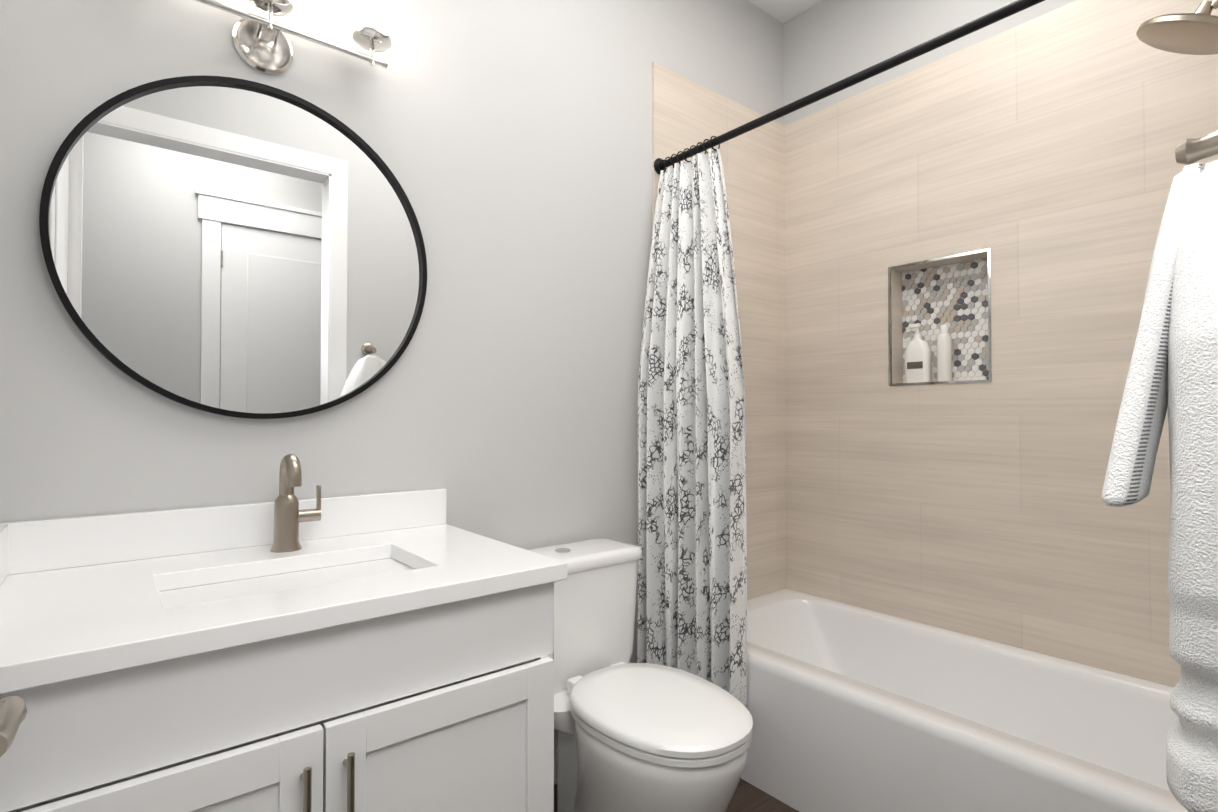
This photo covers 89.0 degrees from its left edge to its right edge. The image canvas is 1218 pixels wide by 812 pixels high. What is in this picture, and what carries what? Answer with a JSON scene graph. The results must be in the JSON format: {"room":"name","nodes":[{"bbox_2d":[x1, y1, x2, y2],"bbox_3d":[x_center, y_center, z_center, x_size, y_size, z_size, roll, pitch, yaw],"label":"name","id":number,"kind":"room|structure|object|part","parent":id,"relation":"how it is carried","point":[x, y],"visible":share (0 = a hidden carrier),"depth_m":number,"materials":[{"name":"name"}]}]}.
{"room":"bathroom","nodes":[
{"label":"bathroom","id":0,"kind":"room"},
{"bbox_2d":[0,0,782,749],"bbox_3d":[-0.192,-0.251,1.931,2.680,2.760,0.120,1,-1,-39],"label":"wall","id":1,"kind":"structure","parent":0,"point":[508,142],"depth_m":1.67,"materials":[{"name":"grey paint"}]},
{"bbox_2d":[0,488,445,574],"bbox_3d":[-0.762,0.260,1.368,0.849,0.092,0.019,1,-1,-39],"label":"backsplash","id":2,"kind":"structure","parent":1,"relation":"attached to","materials":[{"name":"white stone"}]},
{"bbox_2d":[39,75,426,418],"bbox_3d":[-0.761,-0.339,1.372,0.736,0.736,0.026,1,-1,-39],"label":"mirror","id":3,"kind":"object","parent":1,"relation":"attached to","point":[231,247],"visible":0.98,"depth_m":1.33,"materials":[{"name":"clear glass"}]},
{"bbox_2d":[195,0,398,74],"bbox_3d":[-0.728,-0.879,1.332,0.570,0.269,0.146,1,-1,-39],"label":"sconce","id":4,"kind":"object","parent":1,"relation":"attached to","point":[262,45],"visible":0.98,"depth_m":1.39,"materials":[{"name":"silver metal"}]},
{"bbox_3d":[-0.761,-0.806,1.344,0.008,0.033,0.073,1,-1,-39],"label":"post","id":5,"kind":"part","parent":4,"relation":"part of","materials":[{"name":"silver metal"}]},
{"bbox_3d":[-0.771,-0.804,1.383,0.120,0.120,0.011,1,-1,-39],"label":"plate","id":6,"kind":"part","parent":4,"relation":"part of","materials":[{"name":"silver metal"}]},
{"bbox_3d":[-0.726,-0.834,1.329,0.012,0.054,0.011,1,-1,-39],"label":"stem","id":7,"kind":"part","parent":4,"relation":"part of","materials":[{"name":"silver metal"}]},
{"bbox_3d":[-0.735,-0.805,1.366,0.008,0.033,0.073,1,-1,-39],"label":"post","id":8,"kind":"part","parent":4,"relation":"part of","materials":[{"name":"silver metal"}]},
{"bbox_3d":[-0.559,-0.832,1.464,0.012,0.054,0.011,1,-1,-39],"label":"stem","id":9,"kind":"part","parent":4,"relation":"part of","materials":[{"name":"silver metal"}]},
{"bbox_3d":[-0.559,-0.942,1.466,0.140,0.141,0.140,1,-1,-39],"label":"lamp shade","id":10,"kind":"part","parent":4,"relation":"part of","materials":[{"name":"white glass"}]},
{"bbox_2d":[554,749,556,784],"bbox_3d":[-0.140,1.078,1.868,0.754,0.100,0.012,1,-1,-39],"label":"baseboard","id":11,"kind":"structure","parent":1,"relation":"attached to","point":[555,766],"depth_m":1.84,"materials":[{"name":"white wood"}]},
{"bbox_2d":[637,0,1044,704],"bbox_3d":[0.594,0.011,1.515,0.185,1.753,1.488,1,-1,-39],"label":"rail","id":12,"kind":"object","parent":1,"relation":"attached to","point":[691,508],"visible":0.94,"depth_m":1.93,"materials":[{"name":"black metal"}]},
{"bbox_2d":[637,148,746,704],"bbox_3d":[0.242,0.043,1.945,0.181,1.703,0.350,1,-1,-39],"label":"curtain","id":13,"kind":"object","parent":12,"relation":"hanging from","point":[692,523],"depth_m":1.93,"materials":[{"name":"white fabric"}]},
{"bbox_3d":[0.644,-0.837,1.568,0.024,0.024,1.488,1,-1,-39],"label":"rod","id":14,"kind":"part","parent":12,"relation":"part of","materials":[{"name":"black metal"}]},
{"bbox_2d":[554,779,798,811],"bbox_3d":[0.216,1.137,0.470,3.860,0.060,2.870,1,-1,-39],"label":"floor","id":15,"kind":"structure","parent":0,"point":[748,797],"depth_m":1.77,"materials":[{"name":"brown wood"}]},
{"bbox_2d":[0,454,566,811],"bbox_3d":[-0.581,0.608,1.140,0.849,1.020,0.592,1,-1,-39],"label":"bathroom vanity","id":16,"kind":"object","parent":15,"relation":"on","point":[287,650],"visible":1,"depth_m":1.00,"materials":[{"name":"white wood"}]},
{"bbox_3d":[-0.586,0.509,0.809,0.280,0.058,0.019,1,-1,-39],"label":"door","id":17,"kind":"part","parent":16,"relation":"part of","materials":[{"name":"white wood"}]},
{"bbox_3d":[-0.589,0.734,0.809,0.280,0.391,0.010,1,-1,-39],"label":"door panel","id":18,"kind":"part","parent":16,"relation":"part of","materials":[{"name":"white wood"}]},
{"bbox_3d":[-0.438,0.406,0.956,0.834,0.148,0.020,1,-1,-39],"label":"frame","id":19,"kind":"part","parent":16,"relation":"part of","materials":[{"name":"white wood"}]},
{"bbox_2d":[0,524,566,693],"bbox_3d":[-0.589,0.318,1.153,0.849,0.032,0.569,1,-1,-39],"label":"countertop","id":20,"kind":"structure","parent":16,"relation":"on","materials":[{"name":"white stone"}]},
{"bbox_2d":[270,454,320,552],"bbox_3d":[-0.656,0.203,1.311,0.097,0.204,0.108,1,-1,-39],"label":"faucet","id":21,"kind":"object","parent":20,"relation":"on","point":[288,516],"depth_m":1.30,"materials":[{"name":"silver metal"}]},
{"bbox_3d":[-0.455,0.735,0.912,0.058,0.507,0.019,1,-1,-39],"label":"door","id":22,"kind":"part","parent":16,"relation":"part of","materials":[{"name":"white wood"}]},
{"bbox_3d":[-0.432,0.611,0.887,0.011,0.184,0.011,1,-1,-39],"label":"door pull","id":23,"kind":"part","parent":16,"relation":"part of","materials":[{"name":"silver metal"}]},
{"bbox_3d":[-0.407,0.736,0.951,0.058,0.507,0.019,1,-1,-39],"label":"door","id":24,"kind":"part","parent":16,"relation":"part of","materials":[{"name":"white wood"}]},
{"bbox_3d":[-0.394,0.542,0.936,0.009,0.009,0.027,1,-1,-39],"label":"door pull","id":25,"kind":"part","parent":16,"relation":"part of","materials":[{"name":"silver metal"}]},
{"bbox_3d":[-0.385,0.612,0.924,0.011,0.184,0.011,1,-1,-39],"label":"door pull","id":26,"kind":"part","parent":16,"relation":"part of","materials":[{"name":"silver metal"}]},
{"bbox_3d":[-0.270,0.513,1.065,0.294,0.058,0.019,1,-1,-39],"label":"door","id":27,"kind":"part","parent":16,"relation":"part of","materials":[{"name":"white wood"}]},
{"bbox_3d":[-0.273,0.738,1.065,0.294,0.391,0.010,1,-1,-39],"label":"door panel","id":28,"kind":"part","parent":16,"relation":"part of","materials":[{"name":"white wood"}]},
{"bbox_3d":[-0.133,0.739,1.172,0.058,0.507,0.019,1,-1,-39],"label":"door","id":29,"kind":"part","parent":16,"relation":"part of","materials":[{"name":"white wood"}]},
{"bbox_3d":[-0.125,0.751,1.204,0.030,0.535,0.020,1,-1,-39],"label":"frame","id":30,"kind":"part","parent":16,"relation":"part of","materials":[{"name":"white wood"}]},
{"bbox_2d":[525,538,752,811],"bbox_3d":[0.048,0.761,1.565,0.390,0.726,0.688,1,-1,-39],"label":"toilet","id":31,"kind":"object","parent":15,"relation":"on","point":[640,737],"visible":0.94,"depth_m":1.46,"materials":[{"name":"white ceramic"}]},
{"bbox_3d":[-0.104,0.598,1.755,0.370,0.312,0.190,1,-1,-39],"label":"tank","id":32,"kind":"part","parent":31,"relation":"part of","materials":[{"name":"white ceramic"}]},
{"bbox_3d":[0.097,0.934,1.502,0.348,0.377,0.512,1,-1,-39],"label":"bowl","id":33,"kind":"part","parent":31,"relation":"part of","materials":[{"name":"white ceramic"}]},
{"bbox_3d":[0.117,0.734,1.480,0.352,0.019,0.466,1,-1,-39],"label":"seat","id":34,"kind":"part","parent":31,"relation":"part of","materials":[{"name":"white plastic"}]},
{"bbox_2d":[741,589,1188,811],"bbox_3d":[0.934,0.937,1.777,0.698,0.380,1.486,1,-1,-39],"label":"bathtub","id":35,"kind":"object","parent":15,"relation":"on","point":[851,708],"visible":0.79,"depth_m":1.70,"materials":[{"name":"white ceramic"}]},
{"bbox_2d":[652,61,785,599],"bbox_3d":[0.286,-0.277,0.222,1.027,2.760,0.125,1,-1,-39],"label":"wall","id":36,"kind":"structure","parent":0,"point":[687,112],"depth_m":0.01,"materials":[{"name":"beige tile"}]},
{"bbox_2d":[748,0,822,22],"bbox_3d":[0.216,-1.692,0.513,3.860,0.080,2.870,1,-1,-39],"label":"ceiling","id":37,"kind":"structure","parent":0,"point":[782,11],"depth_m":2.52,"materials":[{"name":"white paint"}]},
{"bbox_2d":[902,260,988,378],"bbox_3d":[1.234,-0.289,2.213,0.110,0.415,0.320,1,-1,-39],"label":"wall","id":38,"kind":"structure","parent":0,"point":[952,310],"depth_m":2.15,"materials":[{"name":"white tile"}]},
{"bbox_2d":[783,0,1217,686],"bbox_3d":[1.322,-0.249,2.033,0.200,2.760,1.630,1,-1,-39],"label":"wall","id":39,"kind":"structure","parent":0,"point":[982,510],"depth_m":1.99,"materials":[{"name":"beige tile"}]},
{"bbox_2d":[888,267,891,385],"bbox_3d":[1.019,-0.289,2.249,0.007,0.431,0.008,1,-1,-39],"label":"trim","id":40,"kind":"structure","parent":39,"relation":"attached to","point":[889,323],"depth_m":2.25,"materials":[{"name":"silver metal"}]},
{"bbox_2d":[905,323,930,382],"bbox_3d":[1.103,-0.188,2.214,0.049,0.212,0.086,1,-1,-39],"label":"bottle","id":41,"kind":"object","parent":39,"relation":"on","point":[918,359],"depth_m":2.19,"materials":[{"name":"white plastic"}]},
{"bbox_2d":[890,248,987,268],"bbox_3d":[1.122,-0.502,2.125,0.007,0.008,0.320,1,-1,-39],"label":"trim","id":42,"kind":"structure","parent":39,"relation":"attached to","point":[942,258],"depth_m":2.11,"materials":[{"name":"silver metal"}]},
{"bbox_2d":[891,380,988,385],"bbox_3d":[1.122,-0.079,2.119,0.007,0.008,0.320,1,-1,-39],"label":"trim","id":43,"kind":"structure","parent":39,"relation":"attached to","point":[941,382],"depth_m":2.10,"materials":[{"name":"silver metal"}]},
{"bbox_2d":[931,324,951,381],"bbox_3d":[1.160,-0.182,2.145,0.045,0.198,0.045,-1,-1,45],"label":"bottle","id":44,"kind":"object","parent":39,"relation":"on","point":[944,340],"depth_m":2.13,"materials":[{"name":"white plastic"}]},
{"bbox_2d":[988,248,991,381],"bbox_3d":[1.226,-0.292,1.995,0.007,0.431,0.008,1,-1,-39],"label":"trim","id":45,"kind":"structure","parent":39,"relation":"attached to","point":[989,317],"depth_m":1.99,"materials":[{"name":"silver metal"}]},
{"bbox_3d":[1.176,-0.266,0.942,1.402,2.760,0.120,1,-1,-39],"label":"wall","id":46,"kind":"structure","parent":0,"visible":0},
{"bbox_2d":[1101,130,1217,811],"bbox_3d":[0.672,0.035,0.696,0.292,0.740,0.138,1,-1,-39],"label":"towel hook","id":47,"kind":"object","parent":46,"relation":"attached to","point":[1173,367],"visible":1,"depth_m":0.62,"materials":[{"name":"white fabric"}]},
{"bbox_2d":[1101,163,1204,506],"bbox_3d":[0.608,-0.084,0.687,0.180,0.378,0.075,1,-1,-39],"label":"towel","id":48,"kind":"object","parent":47,"relation":"hanging from","point":[1167,367],"depth_m":0.65,"materials":[{"name":"white fabric"}]},
{"bbox_2d":[1166,160,1217,811],"bbox_3d":[0.686,0.066,0.683,0.286,0.678,0.092,1,-1,-39],"label":"towel","id":49,"kind":"object","parent":47,"relation":"hanging from","point":[1192,201],"depth_m":0.62,"materials":[{"name":"white fabric"}]},
{"bbox_2d":[1136,0,1217,54],"bbox_3d":[1.331,-0.879,1.349,0.200,0.201,0.281,1,-1,-39],"label":"shower head","id":50,"kind":"object","parent":46,"relation":"attached to","point":[1195,32],"visible":1,"depth_m":1.37},
{"bbox_3d":[1.369,-0.914,1.303,0.018,0.091,0.159,1,-1,-39],"label":"arm","id":51,"kind":"part","parent":50,"relation":"part of"},
{"bbox_3d":[-0.594,0.294,0.586,0.032,0.022,0.022,1,-1,-39],"label":"door","id":52,"kind":"structure","parent":0,"visible":0},
{"bbox_2d":[0,696,26,756],"bbox_3d":[-0.550,0.292,0.563,0.027,0.034,0.123,1,-1,-39],"label":"door lever","id":53,"kind":"object","parent":52,"relation":"attached to","point":[13,711],"visible":1,"depth_m":0.56,"materials":[{"name":"silver metal"}]}
]}

